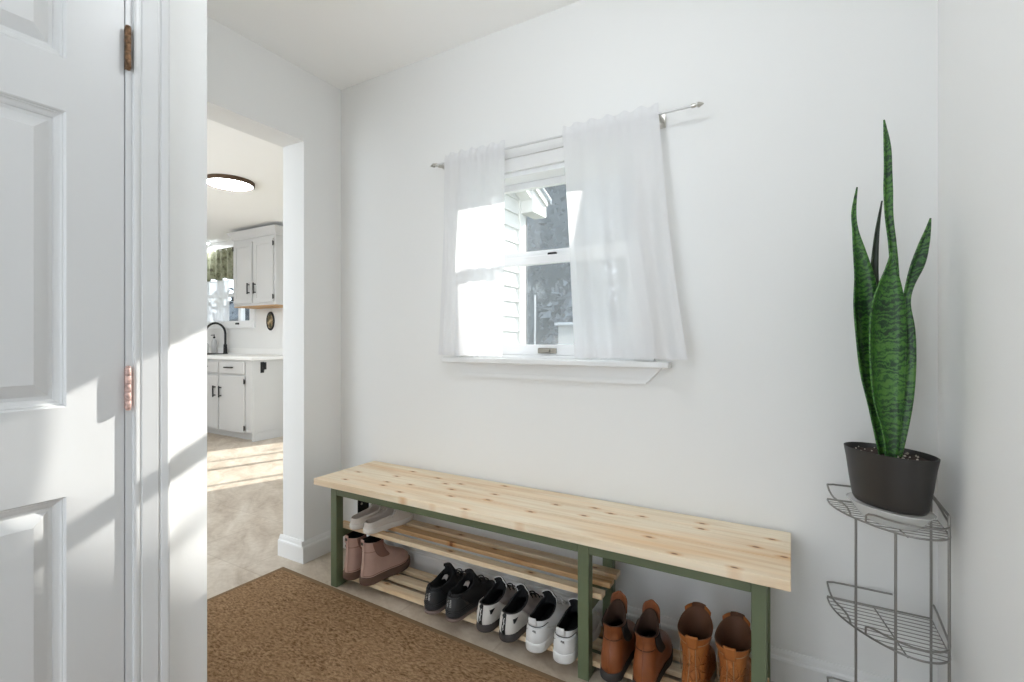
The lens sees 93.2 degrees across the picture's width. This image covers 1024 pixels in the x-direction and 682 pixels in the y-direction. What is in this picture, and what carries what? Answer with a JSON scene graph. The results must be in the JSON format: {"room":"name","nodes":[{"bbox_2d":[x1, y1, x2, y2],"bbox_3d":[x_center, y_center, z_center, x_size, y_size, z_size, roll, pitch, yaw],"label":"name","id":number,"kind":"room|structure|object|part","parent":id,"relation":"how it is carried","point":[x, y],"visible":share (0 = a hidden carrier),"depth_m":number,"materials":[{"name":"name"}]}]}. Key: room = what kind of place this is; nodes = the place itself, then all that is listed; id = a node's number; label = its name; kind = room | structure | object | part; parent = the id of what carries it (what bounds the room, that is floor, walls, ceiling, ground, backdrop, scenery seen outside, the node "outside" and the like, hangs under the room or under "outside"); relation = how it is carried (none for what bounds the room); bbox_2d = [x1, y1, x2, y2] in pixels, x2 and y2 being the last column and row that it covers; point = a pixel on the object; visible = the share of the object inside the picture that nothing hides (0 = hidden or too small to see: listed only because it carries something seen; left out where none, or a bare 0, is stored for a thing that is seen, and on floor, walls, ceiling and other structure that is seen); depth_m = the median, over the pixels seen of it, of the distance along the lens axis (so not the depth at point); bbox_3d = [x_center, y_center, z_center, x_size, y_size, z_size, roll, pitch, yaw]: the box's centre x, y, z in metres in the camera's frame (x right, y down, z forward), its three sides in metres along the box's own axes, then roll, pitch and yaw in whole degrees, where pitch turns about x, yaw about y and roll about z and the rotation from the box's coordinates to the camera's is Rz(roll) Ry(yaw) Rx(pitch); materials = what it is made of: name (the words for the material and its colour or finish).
{"room":"mudroom","nodes":[
{"label":"mudroom","id":0,"kind":"room"},
{"bbox_2d":[170,0,206,681],"bbox_3d":[-1.613,-0.120,0.737,1.010,2.455,1.664,0,0,30],"label":"wall","id":1,"kind":"structure","parent":0,"point":[188,18],"depth_m":1.17,"materials":[{"name":"white paint"}]},
{"bbox_2d":[0,0,131,681],"bbox_3d":[-1.033,0.117,0.815,0.115,1.981,0.634,0,0,30],"label":"door","id":2,"kind":"structure","parent":1,"relation":"in","point":[66,65],"depth_m":0.97,"materials":[{"name":"grey paint"}]},
{"bbox_3d":[-0.952,-0.659,0.913,0.035,0.188,0.160,0,0,30],"label":"raised panel","id":3,"kind":"part","parent":2,"relation":"part of","materials":[{"name":"grey paint"}]},
{"bbox_3d":[-0.952,-0.163,0.913,0.035,0.595,0.160,0,0,30],"label":"raised panel","id":4,"kind":"part","parent":2,"relation":"part of","materials":[{"name":"grey paint"}]},
{"bbox_3d":[-0.952,0.631,0.913,0.035,0.632,0.160,0,0,30],"label":"raised panel","id":5,"kind":"part","parent":2,"relation":"part of","materials":[{"name":"grey paint"}]},
{"bbox_2d":[132,0,169,681],"bbox_3d":[-0.987,0.083,0.791,0.019,2.049,0.764,0,0,30],"label":"trim","id":6,"kind":"structure","parent":1,"relation":"attached to","point":[150,18],"depth_m":1.09,"materials":[{"name":"grey paint"}]},
{"bbox_2d":[207,240,282,348],"bbox_3d":[-2.621,-0.120,5.930,5.930,2.455,0.150,0,0,30],"label":"wall","id":7,"kind":"structure","parent":0,"point":[260,336],"depth_m":6.24,"materials":[{"name":"white paint"}]},
{"bbox_2d":[207,245,255,328],"bbox_3d":[-3.911,-0.716,6.631,1.455,1.115,0.165,0,0,30],"label":"window","id":8,"kind":"structure","parent":7,"relation":"in","point":[241,323],"depth_m":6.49,"materials":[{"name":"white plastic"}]},
{"bbox_2d":[207,279,232,321],"bbox_3d":[-3.956,-0.528,6.568,1.300,0.551,0.030,0,0,30],"label":"curtain","id":9,"kind":"object","parent":8,"relation":"hanging from","point":[217,291],"visible":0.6,"depth_m":6.58,"materials":[{"name":"white fabric"}]},
{"bbox_2d":[207,247,232,281],"bbox_3d":[-4.069,-1.012,6.591,1.300,0.422,0.061,0,0,30],"label":"window valance","id":10,"kind":"object","parent":8,"relation":"hanging from","point":[219,261],"visible":0.44,"depth_m":6.52,"materials":[{"name":"fabric"}]},
{"bbox_2d":[226,224,282,308],"bbox_3d":[-2.994,-0.850,5.845,0.946,0.907,0.366,0,0,30],"label":"upper cabinet","id":11,"kind":"object","parent":7,"relation":"attached to","point":[257,252],"visible":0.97,"depth_m":5.67,"materials":[{"name":"grey paint"}]},
{"bbox_3d":[-3.239,-0.803,5.829,0.370,0.730,0.021,0,0,30],"label":"door","id":12,"kind":"part","parent":11,"relation":"part of","materials":[{"name":"grey paint"}]},
{"bbox_3d":[-2.994,-1.256,5.845,0.946,0.095,0.366,0,0,30],"label":"crown moulding","id":13,"kind":"part","parent":11,"relation":"part of","materials":[{"name":"grey paint"}]},
{"bbox_3d":[-2.886,-0.803,5.625,0.365,0.730,0.021,0,0,30],"label":"door","id":14,"kind":"part","parent":11,"relation":"part of","materials":[{"name":"grey paint"}]},
{"bbox_2d":[266,312,274,329],"bbox_3d":[-3.031,-0.238,6.069,0.156,0.236,0.017,0,0,30],"label":"oval plaque","id":15,"kind":"object","parent":7,"relation":"attached to","point":[270,320],"visible":1,"depth_m":6.06,"materials":[{"name":"black metal"}]},
{"bbox_2d":[267,314,272,327],"bbox_3d":[-3.034,-0.238,6.065,0.114,0.184,0.002,0,0,30],"label":"picture","id":16,"kind":"object","parent":15,"relation":"attached to","point":[269,316],"depth_m":6.06},
{"bbox_2d":[207,16,340,540],"bbox_3d":[-1.283,-0.120,2.152,0.166,2.455,1.156,0,0,30],"label":"wall","id":17,"kind":"structure","parent":0,"point":[253,90],"depth_m":2.45,"materials":[{"name":"white paint"}]},
{"bbox_2d":[278,534,302,562],"bbox_3d":[-1.121,1.054,2.451,0.184,0.105,0.018,0,0,30],"label":"baseboard","id":18,"kind":"structure","parent":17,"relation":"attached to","point":[289,547],"depth_m":2.44,"materials":[{"name":"white"}]},
{"bbox_2d":[301,530,330,563],"bbox_3d":[-0.976,1.054,2.499,0.018,0.105,0.247,0,0,30],"label":"baseboard","id":19,"kind":"structure","parent":17,"relation":"attached to","point":[317,546],"depth_m":2.45,"materials":[{"name":"white wood"}]},
{"bbox_2d":[207,0,579,242],"bbox_3d":[-2.617,-1.408,3.186,8.681,0.120,4.900,0,0,30],"label":"ceiling","id":20,"kind":"structure","parent":0,"point":[344,44],"depth_m":2.17,"materials":[{"name":"white paint"}]},
{"bbox_2d":[207,174,254,191],"bbox_3d":[-2.397,-1.331,4.109,0.380,0.034,0.380,0,0,30],"label":"ceiling light","id":21,"kind":"object","parent":20,"relation":"in","point":[227,182],"visible":0.88,"depth_m":4.07,"materials":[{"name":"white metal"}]},
{"bbox_2d":[207,178,252,190],"bbox_3d":[-2.397,-1.327,4.109,0.353,0.022,0.353,0,0,30],"label":"diffuser","id":22,"kind":"object","parent":21,"relation":"attached to","point":[229,184],"depth_m":4.10,"materials":[{"name":"white plastic"}]},
{"bbox_2d":[207,432,772,681],"bbox_3d":[-2.626,1.157,3.191,8.661,0.100,4.900,0,0,30],"label":"floor","id":23,"kind":"structure","parent":0,"point":[245,476],"depth_m":2.59,"materials":[{"name":"stone"}]},
{"bbox_2d":[207,359,282,441],"bbox_3d":[-3.830,0.664,6.155,2.711,0.885,0.666,0,0,30],"label":"base cabinet","id":24,"kind":"object","parent":23,"relation":"on","point":[245,397],"visible":0.44,"depth_m":5.41,"materials":[{"name":"grey paint"}]},
{"bbox_3d":[-3.580,0.311,5.679,0.480,0.132,0.021,0,0,30],"label":"drawer","id":25,"kind":"part","parent":24,"relation":"part of","materials":[{"name":"grey paint"}]},
{"bbox_3d":[-3.580,0.712,5.679,0.480,0.620,0.021,0,0,30],"label":"door","id":26,"kind":"part","parent":24,"relation":"part of","materials":[{"name":"grey paint"}]},
{"bbox_3d":[-3.425,0.587,5.557,0.016,0.130,0.036,0,0,30],"label":"handle","id":27,"kind":"part","parent":24,"relation":"part of","materials":[{"name":"black metal"}]},
{"bbox_3d":[-3.138,0.311,5.424,0.480,0.132,0.021,0,0,30],"label":"drawer","id":28,"kind":"part","parent":24,"relation":"part of","materials":[{"name":"grey paint"}]},
{"bbox_3d":[-3.138,0.712,5.424,0.480,0.620,0.021,0,0,30],"label":"door","id":29,"kind":"part","parent":24,"relation":"part of","materials":[{"name":"grey paint"}]},
{"bbox_2d":[207,348,282,359],"bbox_3d":[-3.821,0.164,6.166,2.715,0.114,0.639,0,0,30],"label":"countertop","id":30,"kind":"structure","parent":24,"relation":"on","point":[233,353],"depth_m":5.99,"materials":[{"name":"white stone"}]},
{"bbox_2d":[211,334,216,352],"bbox_3d":[-4.035,0.055,6.556,0.072,0.260,0.067,0,0,44],"label":"soap bottle","id":31,"kind":"object","parent":30,"relation":"on","point":[214,341],"visible":0.9,"depth_m":6.53,"materials":[{"name":"grey plastic"}]},
{"bbox_2d":[207,322,227,352],"bbox_3d":[-3.942,-0.027,6.480,0.369,0.424,0.087,0,0,14],"label":"tap","id":32,"kind":"object","parent":30,"relation":"on","point":[217,323],"visible":0.75,"depth_m":6.46,"materials":[{"name":"black metal"}]},
{"bbox_3d":[-3.973,-0.087,6.479,0.314,0.304,0.028,0,0,5],"label":"spout","id":33,"kind":"part","parent":32,"relation":"part of","materials":[{"name":"black metal"}]},
{"bbox_2d":[223,344,227,352],"bbox_3d":[-3.830,0.120,6.466,0.060,0.130,0.060,0,0,30],"label":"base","id":34,"kind":"object","parent":32,"relation":"on","point":[224,347],"depth_m":6.45,"materials":[{"name":"black metal"}]},
{"bbox_2d":[207,567,565,681],"bbox_3d":[-0.889,1.102,1.037,1.750,0.008,2.000,0,0,32],"label":"rug","id":35,"kind":"object","parent":23,"relation":"on","point":[283,624],"visible":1,"depth_m":1.74,"materials":[{"name":"brown carpet"}]},
{"bbox_2d":[314,461,790,681],"bbox_3d":[0.004,0.862,1.856,1.847,0.490,0.363,0,0,30],"label":"bench","id":36,"kind":"object","parent":23,"relation":"on","point":[755,560],"visible":0.77,"depth_m":1.68,"materials":[{"name":"brown wood"}]},
{"bbox_3d":[-0.791,0.876,2.188,0.038,0.462,0.038,0,0,30],"label":"leg","id":37,"kind":"part","parent":36,"relation":"part of","materials":[{"name":"green paint"}]},
{"bbox_3d":[-0.731,0.873,2.292,0.038,0.038,0.202,0,0,30],"label":"rail","id":38,"kind":"part","parent":36,"relation":"part of","materials":[{"name":"green metal"}]},
{"bbox_2d":[343,531,366,579],"bbox_3d":[-0.670,0.962,2.253,0.106,0.196,0.274,0,0,28],"label":"boot","id":39,"kind":"object","parent":36,"relation":"on","point":[353,556],"visible":0.54,"depth_m":2.14,"materials":[{"name":"pink leather"}]},
{"bbox_2d":[349,504,386,529],"bbox_3d":[-0.629,0.785,2.234,0.089,0.100,0.262,0,0,38],"label":"shoe","id":40,"kind":"object","parent":36,"relation":"on","point":[358,520],"visible":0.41,"depth_m":2.18,"materials":[{"name":"beige fabric"}]},
{"bbox_2d":[359,535,409,585],"bbox_3d":[-0.572,0.962,2.198,0.106,0.196,0.274,0,0,35],"label":"boot","id":41,"kind":"object","parent":36,"relation":"on","point":[381,561],"visible":0.97,"depth_m":2.13,"materials":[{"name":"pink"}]},
{"bbox_2d":[363,507,413,533],"bbox_3d":[-0.551,0.785,2.180,0.089,0.100,0.262,0,0,40],"label":"shoe","id":42,"kind":"object","parent":36,"relation":"on","point":[389,518],"visible":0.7,"depth_m":2.15,"materials":[{"name":"white fabric"}]},
{"bbox_2d":[424,562,465,614],"bbox_3d":[-0.252,0.985,1.986,0.096,0.149,0.287,0,0,32],"label":"shoe","id":43,"kind":"object","parent":36,"relation":"on","point":[437,590],"visible":0.8,"depth_m":1.91,"materials":[{"name":"black leather"}]},
{"bbox_2d":[425,587,446,605],"bbox_3d":[-0.301,0.999,1.907,0.071,0.056,0.095,0,0,32],"label":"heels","id":44,"kind":"structure","parent":43,"relation":"on","point":[437,596],"depth_m":1.87,"materials":[{"name":"black"}]},
{"bbox_3d":[-0.275,0.670,1.890,1.154,0.050,0.038,0,0,30],"label":"rail","id":45,"kind":"part","parent":36,"relation":"part of","materials":[{"name":"green paint"}]},
{"bbox_2d":[445,568,494,622],"bbox_3d":[-0.159,0.985,1.932,0.096,0.149,0.287,0,0,34],"label":"shoe","id":46,"kind":"object","parent":36,"relation":"on","point":[463,599],"visible":0.93,"depth_m":1.88,"materials":[{"name":"black leather"}]},
{"bbox_2d":[446,594,469,613],"bbox_3d":[-0.212,0.999,1.855,0.071,0.056,0.095,0,0,34],"label":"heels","id":47,"kind":"structure","parent":46,"relation":"on","point":[456,604],"depth_m":1.82,"materials":[{"name":"black"}]},
{"bbox_2d":[476,576,516,632],"bbox_3d":[-0.039,0.984,1.869,0.098,0.153,0.287,0,0,33],"label":"shoe","id":48,"kind":"object","parent":36,"relation":"on","point":[489,608],"visible":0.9,"depth_m":1.79,"materials":[{"name":"white leather"}]},
{"bbox_2d":[477,597,504,624],"bbox_3d":[-0.078,0.999,1.810,0.077,0.068,0.137,0,0,33],"label":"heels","id":49,"kind":"structure","parent":48,"relation":"on","point":[487,619],"depth_m":1.76,"materials":[{"name":"grey"}]},
{"bbox_2d":[499,583,542,642],"bbox_3d":[0.045,0.984,1.811,0.098,0.153,0.287,0,0,33],"label":"shoe","id":50,"kind":"object","parent":36,"relation":"on","point":[514,616],"visible":0.91,"depth_m":1.75,"materials":[{"name":"grey leather"}]},
{"bbox_2d":[499,605,529,634],"bbox_3d":[0.006,0.999,1.752,0.077,0.068,0.137,0,0,33],"label":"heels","id":51,"kind":"structure","parent":50,"relation":"on","point":[510,628],"depth_m":1.71,"materials":[{"name":"grey"}]},
{"bbox_2d":[526,589,569,652],"bbox_3d":[0.144,0.980,1.761,0.105,0.159,0.296,0,0,33],"label":"sneaker","id":52,"kind":"object","parent":36,"relation":"on","point":[542,622],"visible":0.88,"depth_m":1.69,"materials":[{"name":"white leather"}]},
{"bbox_2d":[526,622,554,643],"bbox_3d":[0.093,1.004,1.684,0.078,0.052,0.105,0,0,33],"label":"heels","id":53,"kind":"structure","parent":52,"relation":"on","point":[541,635],"depth_m":1.64,"materials":[{"name":"white leather"}]},
{"bbox_2d":[553,598,601,664],"bbox_3d":[0.234,0.980,1.705,0.105,0.159,0.296,0,0,33],"label":"sneaker","id":54,"kind":"object","parent":36,"relation":"on","point":[565,649],"visible":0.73,"depth_m":1.61,"materials":[{"name":"white leather"}]},
{"bbox_2d":[553,633,577,654],"bbox_3d":[0.183,1.004,1.627,0.078,0.052,0.105,0,0,33],"label":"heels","id":55,"kind":"structure","parent":54,"relation":"on","point":[569,645],"depth_m":1.59,"materials":[{"name":"white leather"}]},
{"bbox_3d":[0.241,0.876,1.592,0.038,0.462,0.038,0,0,30],"label":"leg","id":56,"kind":"part","parent":36,"relation":"part of","materials":[{"name":"green paint"}]},
{"bbox_3d":[0.301,1.091,1.696,0.038,0.026,0.202,0,0,30],"label":"rail","id":57,"kind":"part","parent":36,"relation":"part of","materials":[{"name":"green paint"}]},
{"bbox_3d":[0.301,0.873,1.696,0.038,0.038,0.202,0,0,30],"label":"rail","id":58,"kind":"part","parent":36,"relation":"part of","materials":[{"name":"green paint"}]},
{"bbox_3d":[0.361,0.876,1.800,0.038,0.462,0.038,0,0,30],"label":"leg","id":59,"kind":"part","parent":36,"relation":"part of","materials":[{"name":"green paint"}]},
{"bbox_2d":[600,590,634,681],"bbox_3d":[0.363,0.947,1.619,0.099,0.226,0.286,0,0,28],"label":"boot","id":60,"kind":"object","parent":36,"relation":"on","point":[618,644],"visible":0.98,"depth_m":1.53,"materials":[{"name":"brown leather"}]},
{"bbox_2d":[632,599,672,681],"bbox_3d":[0.455,0.947,1.564,0.099,0.226,0.286,0,0,30],"label":"boot","id":61,"kind":"object","parent":36,"relation":"on","point":[653,655],"visible":1,"depth_m":1.49,"materials":[{"name":"brown leather"}]},
{"bbox_3d":[0.462,0.670,1.464,0.472,0.050,0.038,0,0,30],"label":"rail","id":62,"kind":"part","parent":36,"relation":"part of","materials":[{"name":"green paint"}]},
{"bbox_2d":[677,602,716,681],"bbox_3d":[0.578,0.942,1.502,0.098,0.236,0.296,0,0,28],"label":"boot","id":63,"kind":"object","parent":36,"relation":"on","point":[695,624],"visible":1,"depth_m":1.44,"materials":[{"name":"brown leather"}]},
{"bbox_2d":[714,611,750,681],"bbox_3d":[0.671,0.942,1.448,0.098,0.236,0.296,0,0,32],"label":"boot","id":64,"kind":"object","parent":36,"relation":"on","point":[732,636],"visible":0.94,"depth_m":1.41,"materials":[{"name":"brown leather"}]},
{"bbox_3d":[0.683,0.876,1.337,0.038,0.462,0.038,0,0,30],"label":"leg","id":65,"kind":"part","parent":36,"relation":"part of","materials":[{"name":"green paint"}]},
{"bbox_3d":[0.803,0.876,1.544,0.038,0.462,0.038,0,0,30],"label":"leg","id":66,"kind":"part","parent":36,"relation":"part of","materials":[{"name":"green paint"}]},
{"bbox_2d":[826,484,950,681],"bbox_3d":[1.020,0.769,1.326,0.255,0.675,0.254,0,0,30],"label":"stand","id":67,"kind":"object","parent":23,"relation":"on","point":[931,652],"visible":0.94,"depth_m":1.30,"materials":[{"name":"dark gray painted metal wire"}]},
{"bbox_3d":[1.020,1.060,1.326,0.255,0.049,0.254,0,0,30],"label":"guard rail","id":68,"kind":"part","parent":67,"relation":"part of","materials":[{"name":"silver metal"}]},
{"bbox_3d":[0.945,0.798,1.330,0.006,0.618,0.006,0,0,30],"label":"leg","id":69,"kind":"part","parent":67,"relation":"part of","materials":[{"name":"silver metal"}]},
{"bbox_3d":[1.020,0.765,1.326,0.255,0.049,0.254,0,0,30],"label":"guard rail","id":70,"kind":"part","parent":67,"relation":"part of","materials":[{"name":"silver metal"}]},
{"bbox_3d":[1.018,0.489,1.325,0.253,0.004,0.251,0,0,30],"label":"tier frame","id":71,"kind":"part","parent":67,"relation":"part of","materials":[{"name":"silver metal"}]},
{"bbox_3d":[1.020,0.466,1.326,0.255,0.049,0.254,0,0,30],"label":"guard rail","id":72,"kind":"part","parent":67,"relation":"part of","materials":[{"name":"silver metal"}]},
{"bbox_3d":[1.018,0.789,1.325,0.253,0.004,0.251,0,0,30],"label":"tier frame","id":73,"kind":"part","parent":67,"relation":"part of","materials":[{"name":"silver metal"}]},
{"bbox_2d":[846,492,936,530],"bbox_3d":[1.012,0.465,1.300,0.136,0.044,0.220,0,0,-12],"label":"saucer","id":74,"kind":"object","parent":67,"relation":"on","point":[863,508],"visible":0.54,"depth_m":1.25,"materials":[{"name":"white ceramic"}]},
{"bbox_2d":[844,120,940,515],"bbox_3d":[1.012,-0.075,1.300,0.193,1.036,0.196,0,0,30],"label":"snake plant","id":75,"kind":"object","parent":74,"relation":"on","point":[884,474],"visible":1,"depth_m":1.27,"materials":[{"name":"green plant"}]},
{"bbox_3d":[1.012,0.370,1.300,0.145,0.146,0.234,0,0,-12],"label":"pot","id":76,"kind":"part","parent":75,"relation":"part of","materials":[{"name":"grey plastic"}]},
{"bbox_3d":[0.976,0.798,1.231,0.006,0.618,0.006,0,0,30],"label":"leg","id":77,"kind":"part","parent":67,"relation":"part of","materials":[{"name":"silver metal"}]},
{"bbox_3d":[1.185,0.771,1.369,0.006,0.672,0.006,0,0,30],"label":"leg","id":78,"kind":"part","parent":67,"relation":"part of","materials":[{"name":"silver metal"}]},
{"bbox_3d":[1.079,0.771,1.194,0.006,0.672,0.006,0,0,30],"label":"leg","id":79,"kind":"part","parent":67,"relation":"part of","materials":[{"name":"silver metal"}]},
{"bbox_2d":[502,193,518,343],"bbox_3d":[-0.427,-0.213,3.650,0.020,3.240,1.965,0,0,30],"label":"wall","id":80,"kind":"structure","parent":0,"point":[511,209],"depth_m":4.37,"materials":[{"name":"grey plastic"}]},
{"bbox_2d":[518,199,526,344],"bbox_3d":[0.040,-0.218,4.571,0.148,3.250,0.158,0,0,30],"label":"trim","id":81,"kind":"structure","parent":80,"relation":"attached to","point":[522,219],"depth_m":4.52,"materials":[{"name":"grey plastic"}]},
{"bbox_2d":[515,189,547,219],"bbox_3d":[-0.277,-1.717,3.728,0.147,1.078,2.240,0,0,30],"label":"trim","id":82,"kind":"structure","parent":80,"relation":"attached to","point":[534,203],"depth_m":4.49,"materials":[{"name":"grey plastic"}]},
{"bbox_2d":[540,188,551,204],"bbox_3d":[-2.995,-1.809,5.332,6.480,0.993,2.300,0,0,30],"label":"roof","id":83,"kind":"structure","parent":0,"point":[549,203],"depth_m":4.63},
{"bbox_2d":[541,188,551,202],"bbox_3d":[-0.203,-1.813,3.708,0.044,0.976,2.297,0,0,30],"label":"trim","id":84,"kind":"structure","parent":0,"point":[543,189],"depth_m":4.60,"materials":[{"name":"silver metal"}]},
{"bbox_2d":[341,0,937,681],"bbox_3d":[0.194,-0.120,2.059,2.685,2.455,0.160,0,0,30],"label":"wall","id":85,"kind":"structure","parent":0,"point":[761,178],"depth_m":1.68,"materials":[{"name":"white paint"}]},
{"bbox_2d":[442,142,671,383],"bbox_3d":[0.172,-0.315,2.044,1.003,0.956,0.228,0,0,30],"label":"window","id":86,"kind":"structure","parent":85,"relation":"in","point":[543,166],"depth_m":2.02,"materials":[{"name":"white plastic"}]},
{"bbox_3d":[0.194,-0.523,2.082,0.719,0.350,0.030,0,0,30],"label":"sash","id":87,"kind":"part","parent":86,"relation":"part of","materials":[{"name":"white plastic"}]},
{"bbox_3d":[0.173,-0.148,2.048,0.719,0.426,0.030,0,0,30],"label":"sash","id":88,"kind":"part","parent":86,"relation":"part of","materials":[{"name":"white plastic"}]},
{"bbox_3d":[0.138,0.089,1.986,1.003,0.023,0.093,0,0,30],"label":"sill","id":89,"kind":"part","parent":86,"relation":"part of","materials":[{"name":"white"}]},
{"bbox_2d":[431,102,703,168],"bbox_3d":[0.150,-0.794,1.947,1.178,0.050,0.078,0,0,30],"label":"curtain rod","id":90,"kind":"object","parent":85,"relation":"attached to","point":[662,118],"visible":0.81,"depth_m":1.76,"materials":[{"name":"grey paint"}]},
{"bbox_2d":[438,140,504,355],"bbox_3d":[-0.189,-0.384,2.094,0.362,0.902,0.047,0,0,30],"label":"sheer curtain","id":91,"kind":"object","parent":90,"relation":"hanging from","point":[472,286],"visible":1,"depth_m":2.09,"materials":[{"name":"white fabric"}]},
{"bbox_2d":[562,102,686,359],"bbox_3d":[0.392,-0.384,1.751,0.472,0.902,0.059,0,0,30],"label":"sheer curtain","id":92,"kind":"object","parent":90,"relation":"hanging from","point":[625,304],"visible":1,"depth_m":1.76,"materials":[{"name":"white fabric"}]},
{"bbox_2d":[343,534,900,681],"bbox_3d":[0.149,1.054,1.982,2.447,0.105,0.018,0,0,30],"label":"baseboard","id":93,"kind":"structure","parent":85,"relation":"attached to","point":[786,665],"depth_m":1.72,"materials":[{"name":"white"}]},
{"bbox_2d":[938,0,1023,681],"bbox_3d":[0.565,-0.120,0.136,0.120,2.455,2.800,0,0,30],"label":"wall","id":94,"kind":"structure","parent":0,"point":[981,42],"depth_m":1.06,"materials":[{"name":"white paint"}]},
{"bbox_3d":[4.758,1.467,12.241,28.000,0.120,22.040,0,0,30],"label":"ground","id":95,"kind":"structure","parent":0,"visible":0},
{"bbox_2d":[534,295,535,344],"bbox_3d":[0.342,0.367,7.193,0.160,2.080,0.160,0,0,30],"label":"marker post","id":96,"kind":"object","parent":95,"relation":"on","point":[534,295],"visible":0.27,"depth_m":7.18,"materials":[{"name":"grey"}]},
{"bbox_2d":[527,184,570,344],"bbox_3d":[0.910,-3.278,11.973,4.011,9.966,3.931,0,0,30],"label":"tree","id":97,"kind":"object","parent":95,"relation":"on","point":[552,231],"visible":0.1,"depth_m":10.81,"materials":[{"name":"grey plant"}]},
{"bbox_2d":[540,278,572,344],"bbox_3d":[1.304,0.113,8.264,1.759,2.841,1.779,0,0,30],"label":"shrub","id":98,"kind":"object","parent":95,"relation":"on","point":[566,314],"visible":0.06,"depth_m":8.16,"materials":[{"name":"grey plant"}]},
{"bbox_2d":[554,322,573,344],"bbox_3d":[1.184,0.587,6.591,0.980,1.640,0.780,0,0,30],"label":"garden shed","id":99,"kind":"object","parent":95,"relation":"on","point":[565,329],"visible":0.08,"depth_m":6.45,"materials":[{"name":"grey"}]}
]}

